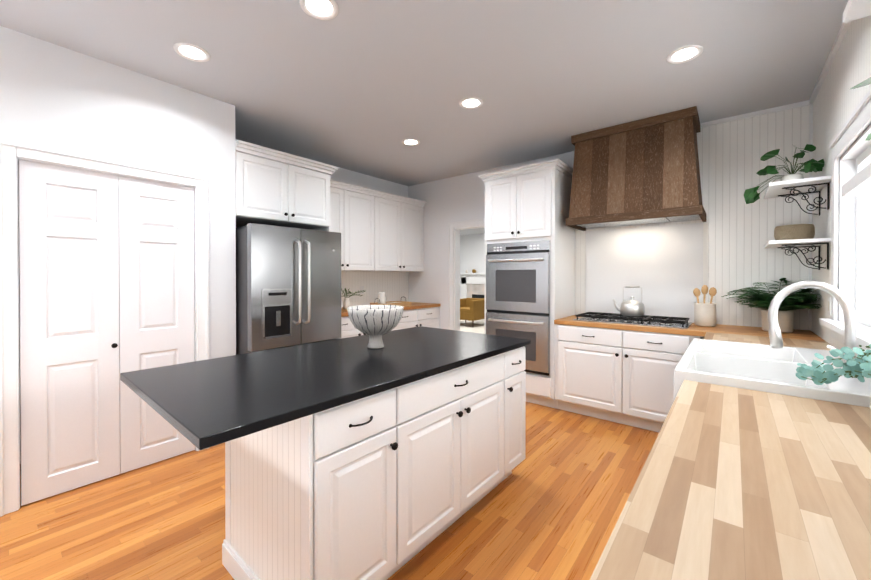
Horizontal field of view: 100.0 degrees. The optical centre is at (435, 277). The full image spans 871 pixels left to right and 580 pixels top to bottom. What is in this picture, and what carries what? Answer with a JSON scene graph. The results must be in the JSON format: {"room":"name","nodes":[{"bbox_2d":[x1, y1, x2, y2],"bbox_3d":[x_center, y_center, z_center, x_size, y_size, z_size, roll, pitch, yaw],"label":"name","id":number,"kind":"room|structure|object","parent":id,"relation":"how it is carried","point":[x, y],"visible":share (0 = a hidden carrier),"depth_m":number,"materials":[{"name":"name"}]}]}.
{"room":"kitchen","nodes":[
{"label":"kitchen","id":0,"kind":"room"},
{"bbox_2d":[0,26,235,508],"bbox_3d":[-2.960,-0.040,2.068,0.770,2.770,3.155,0,0,39],"label":"wall","id":1,"kind":"structure","parent":0,"point":[56,97],"depth_m":2.51,"materials":[{"name":"paint"}]},
{"bbox_2d":[0,140,209,516],"bbox_3d":[-2.125,0.282,2.463,0.028,2.120,1.070,0,0,39],"label":"trim","id":2,"kind":"structure","parent":1,"relation":"attached to","point":[10,152],"depth_m":2.10,"materials":[{"name":"white wood"}]},
{"bbox_2d":[18,160,194,505],"bbox_3d":[-2.144,0.321,2.479,0.068,2.026,0.892,0,0,39],"label":"bifold door","id":3,"kind":"structure","parent":1,"relation":"in","point":[106,280],"depth_m":2.39,"materials":[{"name":"paint"}]},
{"bbox_2d":[18,139,407,463],"bbox_3d":[-2.389,-0.049,3.473,0.120,2.770,6.055,0,0,39],"label":"wall","id":4,"kind":"structure","parent":0,"point":[353,177],"depth_m":5.02,"materials":[{"name":"paint"}]},
{"bbox_2d":[235,140,337,231],"bbox_3d":[-1.629,0.097,3.656,0.821,2.475,0.982,0,0,39],"label":"upper cabinet","id":5,"kind":"object","parent":4,"relation":"attached to","point":[277,188],"visible":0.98,"depth_m":3.36,"materials":[{"name":"wood"}]},
{"bbox_2d":[330,183,377,270],"bbox_3d":[-1.232,-0.596,4.527,0.321,1.011,0.980,0,0,39],"label":"upper cabinet","id":6,"kind":"object","parent":4,"relation":"attached to","point":[353,212],"depth_m":4.56,"materials":[{"name":"white wood"}]},
{"bbox_2d":[341,271,408,306],"bbox_3d":[-1.045,0.151,5.024,0.008,0.550,1.955,0,0,39],"label":"panelling","id":7,"kind":"object","parent":4,"relation":"attached to","point":[393,286],"visible":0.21,"depth_m":5.21,"materials":[{"name":"white wood"}]},
{"bbox_2d":[378,195,424,270],"bbox_3d":[-0.612,-0.600,5.288,0.321,1.011,0.984,0,0,39],"label":"upper cabinet","id":8,"kind":"object","parent":4,"relation":"attached to","point":[378,230],"depth_m":5.18,"materials":[{"name":"white wood"}]},
{"bbox_2d":[0,319,658,579],"bbox_3d":[-0.391,1.351,5.869,9.245,0.060,12.520,0,0,39],"label":"floor","id":9,"kind":"structure","parent":0,"point":[551,506],"depth_m":2.03,"materials":[{"name":"brown wood"}]},
{"bbox_2d":[236,223,340,354],"bbox_3d":[-1.536,0.446,3.545,0.996,1.780,0.870,0,0,39],"label":"fridge","id":10,"kind":"object","parent":9,"relation":"on","point":[288,286],"visible":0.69,"depth_m":3.16,"materials":[{"name":"metal"}]},
{"bbox_2d":[341,314,392,338],"bbox_3d":[-1.110,0.878,4.437,0.635,0.904,0.980,0,0,39],"label":"base cabinet","id":11,"kind":"object","parent":9,"relation":"on","point":[348,329],"depth_m":4.09,"materials":[{"name":"white wood"}]},
{"bbox_2d":[222,342,530,579],"bbox_3d":[-0.186,0.898,2.079,0.793,0.894,1.609,0,0,40],"label":"kitchen island","id":12,"kind":"object","parent":9,"relation":"on","point":[353,458],"depth_m":1.53,"materials":[{"name":"white wood"}]},
{"bbox_2d":[120,326,530,449],"bbox_3d":[-0.375,0.433,2.041,1.010,0.032,1.964,0,0,40],"label":"island countertop","id":13,"kind":"structure","parent":12,"relation":"on","point":[210,402],"depth_m":1.54,"materials":[{"name":"black stone"}]},
{"bbox_2d":[347,305,403,348],"bbox_3d":[-0.359,0.295,2.199,0.335,0.242,0.335,0,0,39],"label":"bowl","id":14,"kind":"object","parent":13,"relation":"on","point":[375,323],"visible":1,"depth_m":2.09,"materials":[{"name":"white ceramic"}]},
{"bbox_2d":[393,306,439,329],"bbox_3d":[-0.490,0.873,5.198,0.635,0.904,0.984,0,0,39],"label":"base cabinet","id":15,"kind":"object","parent":9,"relation":"on","point":[416,314],"depth_m":5.05,"materials":[{"name":"white wood"}]},
{"bbox_2d":[341,302,440,313],"bbox_3d":[-0.796,0.403,4.812,0.645,0.039,1.964,0,0,39],"label":"countertop","id":16,"kind":"structure","parent":15,"relation":"on","point":[413,306],"depth_m":5.05,"materials":[{"name":"brown wood"}]},
{"bbox_2d":[341,288,364,308],"bbox_3d":[-1.029,0.230,4.456,0.260,0.308,0.498,0,0,39],"label":"plant","id":17,"kind":"object","parent":16,"relation":"on","point":[346,302],"visible":0.85,"depth_m":4.46,"materials":[{"name":"green plant"}]},
{"bbox_2d":[370,296,410,305],"bbox_3d":[-0.607,0.322,4.968,0.280,0.118,0.500,0,0,39],"label":"tray","id":18,"kind":"object","parent":16,"relation":"on","point":[402,303],"visible":0.77,"depth_m":4.94,"materials":[{"name":"brown wood"}]},
{"bbox_2d":[377,292,386,303],"bbox_3d":[-0.704,0.279,4.879,0.110,0.180,0.149,0,0,39],"label":"pitcher","id":19,"kind":"object","parent":18,"relation":"on","point":[381,296],"visible":0.79,"depth_m":4.82,"materials":[{"name":"white ceramic"}]},
{"bbox_2d":[460,298,484,325],"bbox_3d":[0.931,0.935,10.090,0.800,0.720,0.780,0,0,39],"label":"armchair","id":20,"kind":"object","parent":9,"relation":"on","point":[472,309],"visible":0.58,"depth_m":9.76,"materials":[{"name":"yellow fabric"}]},
{"bbox_2d":[460,273,484,298],"bbox_3d":[1.408,0.557,12.146,1.730,1.450,0.500,0,0,39],"label":"fireplace","id":21,"kind":"object","parent":9,"relation":"on","point":[472,285],"visible":0.31,"depth_m":12.46,"materials":[{"name":"stone"}]},
{"bbox_2d":[478,159,574,408],"bbox_3d":[1.033,0.080,4.115,0.928,2.505,0.732,0,0,39],"label":"tall cabinet","id":22,"kind":"object","parent":9,"relation":"on","point":[529,264],"visible":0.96,"depth_m":3.83,"materials":[{"name":"white wood"}]},
{"bbox_2d":[555,324,701,431],"bbox_3d":[1.830,0.899,3.508,1.183,0.874,0.658,0,0,39],"label":"base cabinet","id":23,"kind":"object","parent":9,"relation":"on","point":[625,377],"visible":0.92,"depth_m":3.29,"materials":[{"name":"white wood"}]},
{"bbox_2d":[554,315,824,340],"bbox_3d":[2.108,0.442,3.302,1.875,0.040,0.625,0,0,39],"label":"countertop","id":24,"kind":"structure","parent":23,"relation":"on","point":[693,330],"depth_m":3.06,"materials":[{"name":"brown wood"}]},
{"bbox_2d":[572,312,691,328],"bbox_3d":[1.867,0.394,3.501,0.940,0.051,0.470,0,0,39],"label":"cooktop","id":25,"kind":"object","parent":24,"relation":"in","point":[659,321],"visible":1,"depth_m":3.39,"materials":[{"name":"metal"}]},
{"bbox_2d":[613,286,644,316],"bbox_3d":[1.892,0.222,3.590,0.284,0.289,0.208,0,0,39],"label":"kettle","id":26,"kind":"object","parent":25,"relation":"on","point":[632,307],"visible":1,"depth_m":3.50,"materials":[{"name":"silver metal"}]},
{"bbox_2d":[693,285,716,326],"bbox_3d":[2.381,0.241,3.230,0.167,0.361,0.160,0,0,39],"label":"utensil crock","id":27,"kind":"object","parent":24,"relation":"on","point":[704,313],"visible":1,"depth_m":3.18,"materials":[{"name":"white ceramic"}]},
{"bbox_2d":[721,278,821,332],"bbox_3d":[2.612,0.211,2.885,0.562,0.424,0.624,0,0,39],"label":"fern plant","id":28,"kind":"object","parent":24,"relation":"on","point":[786,309],"visible":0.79,"depth_m":2.83,"materials":[{"name":"green plant"}]},
{"bbox_3d":[0.753,0.916,0.701,0.686,0.874,5.115,0,0,39],"label":"base cabinet","id":29,"kind":"object","parent":9,"relation":"on","visible":0},
{"bbox_2d":[590,332,870,579],"bbox_3d":[0.768,0.458,0.687,0.650,0.040,5.118,0,0,39],"label":"countertop","id":30,"kind":"structure","parent":29,"relation":"on","point":[733,483],"depth_m":0.74,"materials":[{"name":"beige wood"}]},
{"bbox_2d":[674,338,870,406],"bbox_3d":[1.602,0.509,1.777,0.640,0.230,1.020,0,0,39],"label":"sink","id":31,"kind":"object","parent":30,"relation":"in","point":[761,367],"visible":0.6,"depth_m":1.73,"materials":[{"name":"ceramic"}]},
{"bbox_2d":[767,281,856,368],"bbox_3d":[1.594,0.203,1.541,0.284,0.383,0.137,0,0,39],"label":"faucet","id":32,"kind":"object","parent":31,"relation":"on","point":[843,301],"visible":0.69,"depth_m":1.55,"materials":[{"name":"white painted metal"}]},
{"bbox_2d":[796,344,870,408],"bbox_3d":[1.386,0.285,1.239,0.230,0.214,0.534,0,0,39],"label":"plant","id":33,"kind":"object","parent":31,"relation":"on","point":[859,366],"visible":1,"depth_m":1.22,"materials":[{"name":"green plant"}]},
{"bbox_2d":[0,0,847,235],"bbox_3d":[-0.400,-1.499,5.935,9.365,0.100,12.640,0,0,39],"label":"ceiling","id":34,"kind":"structure","parent":0,"point":[366,87],"depth_m":2.43,"materials":[{"name":"paint"}]},
{"bbox_2d":[173,42,209,61],"bbox_3d":[-1.538,-1.422,2.310,0.196,0.008,0.196,0,0,39],"label":"recessed light","id":35,"kind":"object","parent":34,"relation":"in","point":[195,53],"visible":1,"depth_m":2.31,"materials":[{"name":"white plastic"}]},
{"bbox_2d":[299,0,338,19],"bbox_3d":[-0.609,-1.419,1.914,0.196,0.008,0.196,0,0,39],"label":"recessed light","id":36,"kind":"object","parent":34,"relation":"in","point":[321,9],"visible":1,"depth_m":1.93,"materials":[{"name":"white plastic"}]},
{"bbox_2d":[402,139,419,145],"bbox_3d":[-0.260,-1.431,3.862,0.196,0.008,0.196,0,0,39],"label":"recessed light","id":37,"kind":"object","parent":34,"relation":"in","point":[411,142],"visible":0.96,"depth_m":3.87,"materials":[{"name":"white plastic"}]},
{"bbox_2d":[459,97,482,108],"bbox_3d":[0.291,-1.426,2.987,0.196,0.008,0.196,0,0,39],"label":"recessed light","id":38,"kind":"object","parent":34,"relation":"in","point":[467,103],"visible":0.96,"depth_m":2.98,"materials":[{"name":"white plastic"}]},
{"bbox_2d":[666,45,702,63],"bbox_3d":[1.588,-1.422,2.331,0.196,0.008,0.196,0,0,39],"label":"recessed light","id":39,"kind":"object","parent":34,"relation":"in","point":[681,55],"visible":1,"depth_m":2.33,"materials":[{"name":"white plastic"}]},
{"bbox_2d":[460,234,484,298],"bbox_3d":[3.002,-0.097,11.248,7.940,2.770,0.120,0,0,39],"label":"wall","id":40,"kind":"structure","parent":0,"point":[472,252],"depth_m":12.56,"materials":[{"name":"paint"}]},
{"bbox_2d":[408,151,573,328],"bbox_3d":[1.346,-0.055,4.413,4.725,2.770,0.120,0,0,39],"label":"wall","id":41,"kind":"structure","parent":0,"point":[456,198],"depth_m":5.35,"materials":[{"name":"paint"}]},
{"bbox_2d":[448,218,484,330],"bbox_3d":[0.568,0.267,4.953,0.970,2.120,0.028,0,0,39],"label":"door frame","id":42,"kind":"structure","parent":41,"relation":"attached to","point":[453,225],"depth_m":5.22,"materials":[{"name":"white wood"}]},
{"bbox_2d":[575,105,810,329],"bbox_3d":[2.310,-0.050,3.545,1.877,2.770,0.008,0,0,39],"label":"panelling","id":43,"kind":"object","parent":41,"relation":"attached to","point":[738,233],"visible":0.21,"depth_m":3.21,"materials":[{"name":"white wood"}]},
{"bbox_2d":[566,106,705,230],"bbox_3d":[1.897,-0.975,3.501,1.099,0.911,0.566,0,0,39],"label":"range hood","id":44,"kind":"object","parent":43,"relation":"attached to","point":[642,171],"visible":0.98,"depth_m":3.30,"materials":[{"name":"brown wood"}]},
{"bbox_2d":[585,223,702,322],"bbox_3d":[2.077,-0.049,3.727,1.055,0.934,0.004,0,0,39],"label":"backsplash","id":45,"kind":"object","parent":43,"relation":"attached to","point":[661,267],"visible":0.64,"depth_m":3.67,"materials":[{"name":"white tile"}]},
{"bbox_2d":[700,101,806,127],"bbox_3d":[2.282,-0.525,3.545,1.830,1.820,0.022,0,0,39],"label":"trim","id":46,"kind":"structure","parent":41,"relation":"attached to","point":[804,103],"depth_m":3.14,"materials":[{"name":"white wood"}]},
{"bbox_2d":[838,124,870,320],"bbox_3d":[1.181,-0.031,0.565,0.120,2.770,6.055,0,0,39],"label":"wall","id":47,"kind":"structure","parent":0,"point":[869,257],"depth_m":2.12,"materials":[{"name":"paint"}]},
{"bbox_2d":[807,21,850,325],"bbox_3d":[2.318,-0.515,2.082,0.022,1.820,2.247,0,0,39],"label":"trim","id":48,"kind":"structure","parent":47,"relation":"attached to","point":[834,49],"depth_m":2.86,"materials":[{"name":"white wood"}]},
{"bbox_2d":[811,15,870,356],"bbox_3d":[1.226,-0.032,0.722,0.008,2.770,5.755,0,0,39],"label":"panelling","id":49,"kind":"object","parent":47,"relation":"attached to","point":[837,101],"visible":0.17,"depth_m":2.38,"materials":[{"name":"white wood"}]},
{"bbox_2d":[764,238,830,269],"bbox_3d":[2.571,-0.157,2.621,0.300,0.199,0.540,0,0,39],"label":"shelf","id":50,"kind":"object","parent":49,"relation":"attached to","point":[798,243],"visible":0.98,"depth_m":2.48,"materials":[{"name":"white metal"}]},
{"bbox_2d":[774,224,814,239],"bbox_3d":[2.585,-0.317,2.635,0.212,0.118,0.212,0,0,39],"label":"basket","id":51,"kind":"object","parent":50,"relation":"on","point":[795,231],"visible":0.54,"depth_m":2.56,"materials":[{"name":"beige wicker"}]},
{"bbox_2d":[764,175,831,215],"bbox_3d":[2.571,-0.554,2.618,0.300,0.199,0.540,0,0,39],"label":"shelf","id":52,"kind":"object","parent":49,"relation":"attached to","point":[805,186],"visible":1,"depth_m":2.52,"materials":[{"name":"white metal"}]},
{"bbox_2d":[744,144,823,203],"bbox_3d":[2.533,-0.755,2.674,0.424,0.351,0.457,0,0,39],"label":"pothos plant","id":53,"kind":"object","parent":52,"relation":"on","point":[751,195],"visible":0.92,"depth_m":2.63,"materials":[{"name":"green plant"}]},
{"bbox_2d":[828,297,830,314],"bbox_3d":[2.559,0.183,2.375,0.008,0.114,0.070,0,0,39],"label":"electrical outlet plate","id":54,"kind":"object","parent":49,"relation":"attached to","point":[829,300],"depth_m":2.36,"materials":[{"name":"white plastic"}]},
{"bbox_2d":[843,0,870,22],"bbox_3d":[1.112,-1.027,0.709,0.154,0.040,1.800,0,0,39],"label":"shelf","id":55,"kind":"object","parent":49,"relation":"attached to","point":[856,9],"visible":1,"depth_m":1.39,"materials":[{"name":"white wood"}]},
{"bbox_2d":[819,89,870,351],"bbox_3d":[1.859,-0.226,1.472,0.175,1.191,2.030,0,0,39],"label":"window","id":56,"kind":"structure","parent":47,"relation":"in","point":[849,246],"depth_m":2.12,"materials":[{"name":"white wood"}]},
{"bbox_2d":[841,162,870,196],"bbox_3d":[1.104,-0.340,0.720,0.134,0.045,1.800,0,0,39],"label":"shelf","id":57,"kind":"object","parent":56,"relation":"attached to","point":[858,184],"visible":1,"depth_m":1.31,"materials":[{"name":"white wood"}]},
{"bbox_2d":[849,77,870,140],"bbox_3d":[1.394,-0.505,1.130,0.197,0.279,0.420,0,0,39],"label":"potted plant","id":58,"kind":"object","parent":57,"relation":"on","point":[865,83],"visible":1,"depth_m":1.07,"materials":[{"name":"green plant"}]}
]}

